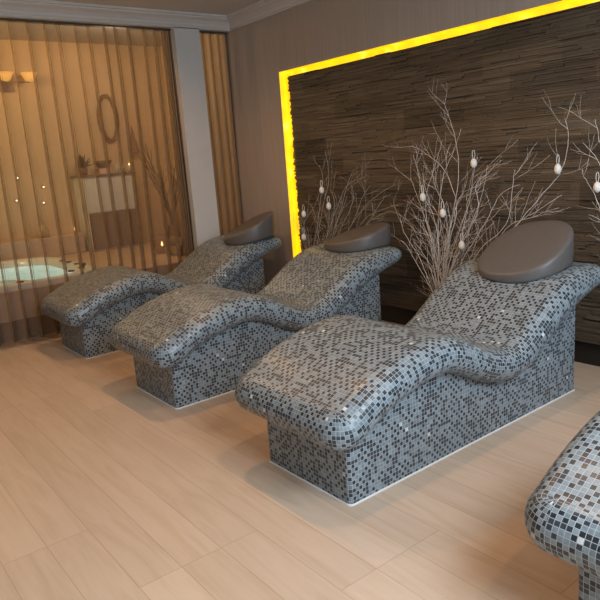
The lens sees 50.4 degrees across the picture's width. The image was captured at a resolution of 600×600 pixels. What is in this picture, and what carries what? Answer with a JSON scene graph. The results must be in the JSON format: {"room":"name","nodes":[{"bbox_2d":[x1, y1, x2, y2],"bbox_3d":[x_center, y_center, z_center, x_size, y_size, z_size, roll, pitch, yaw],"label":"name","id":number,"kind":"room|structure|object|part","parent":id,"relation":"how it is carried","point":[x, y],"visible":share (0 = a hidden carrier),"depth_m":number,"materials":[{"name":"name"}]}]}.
{"room":"spa","nodes":[
{"label":"spa","id":0,"kind":"room"},
{"bbox_2d":[0,22,164,46],"bbox_3d":[-3.546,-2.914,6.290,6.000,0.100,2.610,-14,16,-36],"label":"ceiling","id":1,"kind":"structure","parent":0,"point":[83,29],"depth_m":7.92,"materials":[{"name":"white paint"}]},
{"bbox_2d":[0,40,179,241],"bbox_3d":[-4.227,-1.569,7.716,6.100,3.300,0.100,-14,16,-36],"label":"wall","id":2,"kind":"structure","parent":0,"point":[154,200],"depth_m":8.48,"materials":[{"name":"paint"}]},
{"bbox_2d":[0,71,36,91],"bbox_3d":[-3.603,-2.668,7.799,0.760,0.210,0.259,-14,16,-36],"label":"wall lamp","id":3,"kind":"object","parent":2,"relation":"attached to","point":[7,74],"visible":0.53,"depth_m":7.87,"materials":[{"name":"orange"}]},
{"bbox_3d":[-3.671,-2.654,7.895,0.240,0.150,0.029,-14,16,-36],"label":"wall plate","id":4,"kind":"part","parent":3,"relation":"part of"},
{"bbox_3d":[-3.588,-2.713,7.765,0.200,0.110,0.200,-14,16,-36],"label":"lamp shade","id":5,"kind":"part","parent":3,"relation":"part of","materials":[{"name":"orange"}]},
{"bbox_3d":[-3.625,-2.654,7.829,0.564,0.049,0.148,-14,16,-36],"label":"lamp arm","id":6,"kind":"part","parent":3,"relation":"part of"},
{"bbox_3d":[-3.369,-2.767,7.930,0.200,0.110,0.200,-14,16,-36],"label":"lamp shade","id":7,"kind":"part","parent":3,"relation":"part of","materials":[{"name":"orange"}]},
{"bbox_2d":[70,172,139,250],"bbox_3d":[-2.618,-1.215,8.702,0.750,0.990,0.435,-14,16,-36],"label":"fireplace","id":8,"kind":"object","parent":2,"relation":"attached to","point":[128,174],"visible":0.24,"depth_m":8.52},
{"bbox_2d":[72,154,92,175],"bbox_3d":[-2.859,-1.798,8.409,0.254,0.306,0.388,-9,13,-20],"label":"potted plant","id":9,"kind":"object","parent":8,"relation":"on","point":[87,162],"visible":0.41,"depth_m":8.35,"materials":[{"name":"green plant"}]},
{"bbox_3d":[-2.857,-1.690,8.398,0.128,0.100,0.130,-14,16,-36],"label":"pot","id":10,"kind":"part","parent":9,"relation":"part of","materials":[{"name":"ceramic"}]},
{"bbox_3d":[-2.655,-1.389,8.402,0.325,0.455,0.019,-14,16,-36],"label":"door","id":11,"kind":"part","parent":8,"relation":"part of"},
{"bbox_3d":[-2.619,-0.924,8.507,0.325,0.480,0.019,-14,16,-36],"label":"drawer","id":12,"kind":"part","parent":8,"relation":"part of","materials":[{"name":"brown wood"}]},
{"bbox_2d":[99,168,111,173],"bbox_3d":[-2.636,-1.732,8.567,0.170,0.075,0.140,-14,16,-36],"label":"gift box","id":13,"kind":"object","parent":8,"relation":"on","point":[101,170],"visible":0.21,"depth_m":8.48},
{"bbox_2d":[98,160,110,168],"bbox_3d":[-2.643,-1.817,8.547,0.250,0.100,0.250,-14,16,-36],"label":"bowl","id":14,"kind":"object","parent":13,"relation":"on","point":[100,163],"visible":0.25,"depth_m":8.45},
{"bbox_3d":[-2.392,-1.453,8.600,0.325,0.455,0.019,-14,16,-36],"label":"door","id":15,"kind":"part","parent":8,"relation":"part of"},
{"bbox_3d":[-2.357,-0.989,8.705,0.325,0.480,0.019,-14,16,-36],"label":"drawer","id":16,"kind":"part","parent":8,"relation":"part of","materials":[{"name":"brown wood"}]},
{"bbox_2d":[99,94,118,143],"bbox_3d":[-2.628,-2.480,8.734,0.317,0.660,0.064,-14,16,-36],"label":"wreath","id":17,"kind":"object","parent":2,"relation":"attached to","point":[105,95],"visible":0.37,"depth_m":8.75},
{"bbox_2d":[130,129,139,152],"bbox_3d":[-2.340,-2.250,8.936,0.106,0.370,0.106,-3,13,8],"label":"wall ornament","id":18,"kind":"object","parent":2,"relation":"attached to","point":[133,138],"visible":0.37,"depth_m":8.91,"materials":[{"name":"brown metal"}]},
{"bbox_2d":[0,15,229,249],"bbox_3d":[-3.105,-0.903,5.176,6.800,2.950,0.180,-14,16,-36],"label":"wall","id":19,"kind":"structure","parent":0,"point":[186,45],"depth_m":6.53,"materials":[{"name":"white paint"}]},
{"bbox_2d":[0,18,187,345],"bbox_3d":[-2.863,-0.922,5.412,4.065,2.788,0.157,-14,16,-36],"label":"sheer curtain","id":20,"kind":"object","parent":19,"relation":"hanging from","point":[22,27],"visible":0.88,"depth_m":5.94,"materials":[{"name":"beige fabric"}]},
{"bbox_2d":[163,29,193,254],"bbox_3d":[-1.233,-1.319,6.623,0.062,2.788,0.114,-14,16,-36],"label":"curtain","id":21,"kind":"object","parent":19,"relation":"hanging from","point":[173,90],"visible":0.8,"depth_m":6.52,"materials":[{"name":"fabric"}]},
{"bbox_2d":[199,31,243,235],"bbox_3d":[-0.835,-1.417,6.923,0.360,2.788,0.114,-14,16,-36],"label":"curtain","id":22,"kind":"object","parent":19,"relation":"hanging from","point":[214,49],"visible":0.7,"depth_m":6.82,"materials":[{"name":"beige fabric"}]},
{"bbox_2d":[51,0,261,14],"bbox_3d":[-0.538,-1.849,1.548,6.900,0.100,8.740,-14,16,-36],"label":"ceiling","id":23,"kind":"structure","parent":0,"point":[220,7],"depth_m":5.92,"materials":[{"name":"paint"}]},
{"bbox_2d":[161,45,186,235],"bbox_3d":[-3.430,-1.386,6.634,6.200,3.300,2.610,-14,16,-36],"label":"wall","id":24,"kind":"structure","parent":0,"point":[167,76],"depth_m":9.33,"materials":[{"name":"paint"}]},
{"bbox_2d":[0,320,599,599],"bbox_3d":[-1.169,0.887,3.532,7.200,0.100,11.900,-14,16,-36],"label":"floor","id":25,"kind":"structure","parent":0,"point":[109,490],"depth_m":2.82,"materials":[{"name":"brown wood"}]},
{"bbox_2d":[0,236,188,343],"bbox_3d":[-3.362,-0.017,6.991,5.920,0.470,2.480,-14,16,-36],"label":"tub surround","id":26,"kind":"object","parent":25,"relation":"on","point":[85,255],"visible":0.04,"depth_m":6.16,"materials":[{"name":"beige tile"}]},
{"bbox_2d":[0,233,85,260],"bbox_3d":[-4.104,-0.504,7.756,2.930,0.248,0.258,-14,16,-36],"label":"ledge","id":27,"kind":"object","parent":26,"relation":"on","point":[51,238],"visible":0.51,"depth_m":8.23,"materials":[{"name":"beige tile"}]},
{"bbox_2d":[39,223,49,237],"bbox_3d":[-3.342,-0.903,8.284,0.160,0.180,0.160,-14,16,-36],"label":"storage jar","id":28,"kind":"object","parent":27,"relation":"on","point":[42,227],"visible":0.41,"depth_m":8.24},
{"bbox_2d":[0,257,91,291],"bbox_3d":[-3.463,-0.007,6.764,2.270,0.504,2.060,-14,16,-36],"label":"hot tub","id":29,"kind":"object","parent":26,"relation":"in","point":[87,267],"visible":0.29,"depth_m":7.09,"materials":[{"name":"liquid"}]},
{"bbox_2d":[134,148,179,245],"bbox_3d":[-1.698,-1.383,8.315,0.983,1.354,0.310,-14,16,-36],"label":"branch arrangement","id":30,"kind":"object","parent":26,"relation":"on","point":[171,226],"visible":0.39,"depth_m":8.26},
{"bbox_2d":[153,234,171,253],"bbox_3d":[-1.694,-0.693,7.825,0.250,0.227,0.250,-14,16,-36],"label":"candle holder","id":31,"kind":"object","parent":26,"relation":"on","point":[159,248],"visible":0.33,"depth_m":7.73,"materials":[{"name":"clear glass"}]},
{"bbox_2d":[166,245,184,254],"bbox_3d":[-1.478,-0.590,7.550,0.099,0.100,0.320,-14,16,-36],"label":"rolled towel","id":32,"kind":"object","parent":26,"relation":"on","point":[172,247],"visible":0.34,"depth_m":7.53,"materials":[{"name":"brown fabric"}]},
{"bbox_2d":[169,236,187,244],"bbox_3d":[-1.439,-0.702,7.563,0.099,0.100,0.320,-14,16,-36],"label":"rolled towel","id":33,"kind":"object","parent":32,"relation":"on","point":[171,237],"visible":0.3,"depth_m":7.58,"materials":[{"name":"brown fabric"}]},
{"bbox_2d":[40,234,281,358],"bbox_3d":[-1.236,-0.112,6.029,2.190,0.758,0.863,-14,16,-36],"label":"lounger","id":34,"kind":"object","parent":25,"relation":"on","point":[87,307],"visible":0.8,"depth_m":5.53,"materials":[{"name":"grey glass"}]},
{"bbox_2d":[224,211,275,245],"bbox_3d":[-0.506,-0.715,6.293,0.470,0.288,0.550,-14,16,-36],"label":"headrest pillow","id":35,"kind":"object","parent":34,"relation":"on","point":[262,226],"visible":1,"depth_m":6.11,"materials":[{"name":"grey leather"}]},
{"bbox_2d":[110,243,401,408],"bbox_3d":[-0.250,0.093,4.788,2.190,0.758,0.863,-14,16,-36],"label":"lounger","id":36,"kind":"object","parent":25,"relation":"on","point":[188,345],"visible":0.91,"depth_m":4.31,"materials":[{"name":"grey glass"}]},
{"bbox_2d":[325,223,390,252],"bbox_3d":[0.465,-0.516,5.198,0.470,0.190,0.550,-14,16,-36],"label":"headrest pillow","id":37,"kind":"object","parent":36,"relation":"on","point":[371,236],"visible":1,"depth_m":5.02,"materials":[{"name":"grey leather"}]},
{"bbox_2d":[286,143,419,250],"bbox_3d":[0.428,-0.597,5.688,0.152,1.604,1.710,-14,16,-36],"label":"arrangement","id":38,"kind":"object","parent":25,"relation":"on","point":[374,210],"visible":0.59,"depth_m":5.75,"materials":[{"name":"brown wood"}]},
{"bbox_2d":[301,205,305,217],"bbox_3d":[0.034,-0.846,6.068,0.045,0.125,0.045,-14,16,-36],"label":"egg","id":39,"kind":"object","parent":38,"relation":"hanging from","point":[303,213],"visible":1,"depth_m":6.06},
{"bbox_2d":[301,228,305,240],"bbox_3d":[0.034,-0.634,6.137,0.045,0.125,0.045,-14,16,-36],"label":"egg","id":40,"kind":"object","parent":38,"relation":"hanging from","point":[303,237],"visible":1,"depth_m":6.13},
{"bbox_2d":[319,180,323,193],"bbox_3d":[0.196,-1.028,5.794,0.045,0.125,0.045,-14,16,-36],"label":"egg","id":41,"kind":"object","parent":38,"relation":"hanging from","point":[321,190],"visible":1,"depth_m":5.79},
{"bbox_2d":[326,196,330,209],"bbox_3d":[0.258,-0.877,5.761,0.045,0.125,0.045,-14,16,-36],"label":"egg","id":42,"kind":"object","parent":38,"relation":"hanging from","point":[328,206],"visible":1,"depth_m":5.75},
{"bbox_2d":[235,257,599,505],"bbox_3d":[0.749,0.300,3.531,2.190,0.758,0.863,-14,16,-36],"label":"lounger","id":43,"kind":"object","parent":25,"relation":"on","point":[353,408],"visible":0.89,"depth_m":3.09,"materials":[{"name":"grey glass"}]},
{"bbox_2d":[478,220,573,282],"bbox_3d":[1.361,-0.301,3.869,0.470,0.317,0.550,-14,16,-36],"label":"headrest pillow","id":44,"kind":"object","parent":43,"relation":"on","point":[536,250],"visible":1,"depth_m":3.78,"materials":[{"name":"grey leather"}]},
{"bbox_2d":[384,82,588,298],"bbox_3d":[1.229,-0.620,4.638,0.158,1.990,1.704,-15,16,-39],"label":"arrangement","id":45,"kind":"object","parent":25,"relation":"on","point":[447,243],"visible":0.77,"depth_m":4.76,"materials":[{"name":"beige wood"}]},
{"bbox_2d":[420,185,425,201],"bbox_3d":[0.938,-0.816,4.879,0.045,0.125,0.045,-14,16,-36],"label":"egg","id":46,"kind":"object","parent":45,"relation":"hanging from","point":[422,195],"visible":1,"depth_m":4.87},
{"bbox_2d":[440,202,445,217],"bbox_3d":[1.064,-0.677,4.757,0.045,0.125,0.045,-14,16,-36],"label":"egg","id":47,"kind":"object","parent":45,"relation":"hanging from","point":[442,211],"visible":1,"depth_m":4.75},
{"bbox_2d":[459,234,464,249],"bbox_3d":[1.185,-0.431,4.677,0.045,0.125,0.045,-14,16,-36],"label":"egg","id":48,"kind":"object","parent":45,"relation":"hanging from","point":[461,243],"visible":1,"depth_m":4.67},
{"bbox_2d":[470,151,476,167],"bbox_3d":[1.214,-0.987,4.457,0.045,0.125,0.045,-14,16,-36],"label":"egg","id":49,"kind":"object","parent":45,"relation":"hanging from","point":[473,163],"visible":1,"depth_m":4.45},
{"bbox_2d":[554,155,561,174],"bbox_3d":[1.609,-0.847,3.979,0.045,0.125,0.045,-14,16,-36],"label":"egg","id":50,"kind":"object","parent":45,"relation":"hanging from","point":[557,169],"visible":1,"depth_m":3.97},
{"bbox_2d":[524,411,599,599],"bbox_3d":[1.761,0.509,2.257,2.190,0.758,0.863,-14,16,-36],"label":"lounger","id":51,"kind":"object","parent":25,"relation":"on","point":[562,514],"visible":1,"depth_m":1.88,"materials":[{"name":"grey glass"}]},
{"bbox_2d":[557,101,599,264],"bbox_3d":[1.940,-0.340,3.748,0.130,1.730,0.929,-14,16,-36],"label":"arrangement","id":52,"kind":"object","parent":25,"relation":"on","point":[580,101],"visible":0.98,"depth_m":3.87,"materials":[{"name":"beige wood"}]},
{"bbox_2d":[593,172,599,192],"bbox_3d":[1.775,-0.703,3.806,0.045,0.125,0.045,-14,16,-36],"label":"egg","id":53,"kind":"object","parent":52,"relation":"hanging from","point":[596,187],"visible":1,"depth_m":3.80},
{"bbox_2d":[226,0,599,344],"bbox_3d":[2.083,-0.983,3.773,0.300,2.950,8.740,-14,16,-36],"label":"wall","id":54,"kind":"structure","parent":0,"point":[504,73],"depth_m":4.98,"materials":[{"name":"brown wood"}]},
{"bbox_2d":[0,0,310,30],"bbox_3d":[-0.630,-1.691,1.384,6.500,0.122,8.560,-14,16,-36],"label":"trim","id":55,"kind":"structure","parent":54,"relation":"attached to","point":[49,9],"depth_m":5.91,"materials":[{"name":"paint"}]},
{"bbox_2d":[279,0,599,257],"bbox_3d":[2.304,-0.661,3.396,0.070,2.157,7.779,-14,16,-36],"label":"led light strip","id":56,"kind":"object","parent":54,"relation":"attached to","point":[564,4],"visible":0.74,"depth_m":5.38,"materials":[{"name":"yellow plastic"}]},
{"bbox_2d":[380,304,599,366],"bbox_3d":[2.439,0.462,3.630,0.016,0.148,7.709,-14,16,-36],"label":"baseboard","id":57,"kind":"structure","parent":54,"relation":"attached to","point":[586,353],"depth_m":4.33,"materials":[{"name":"black wood"}]}
]}

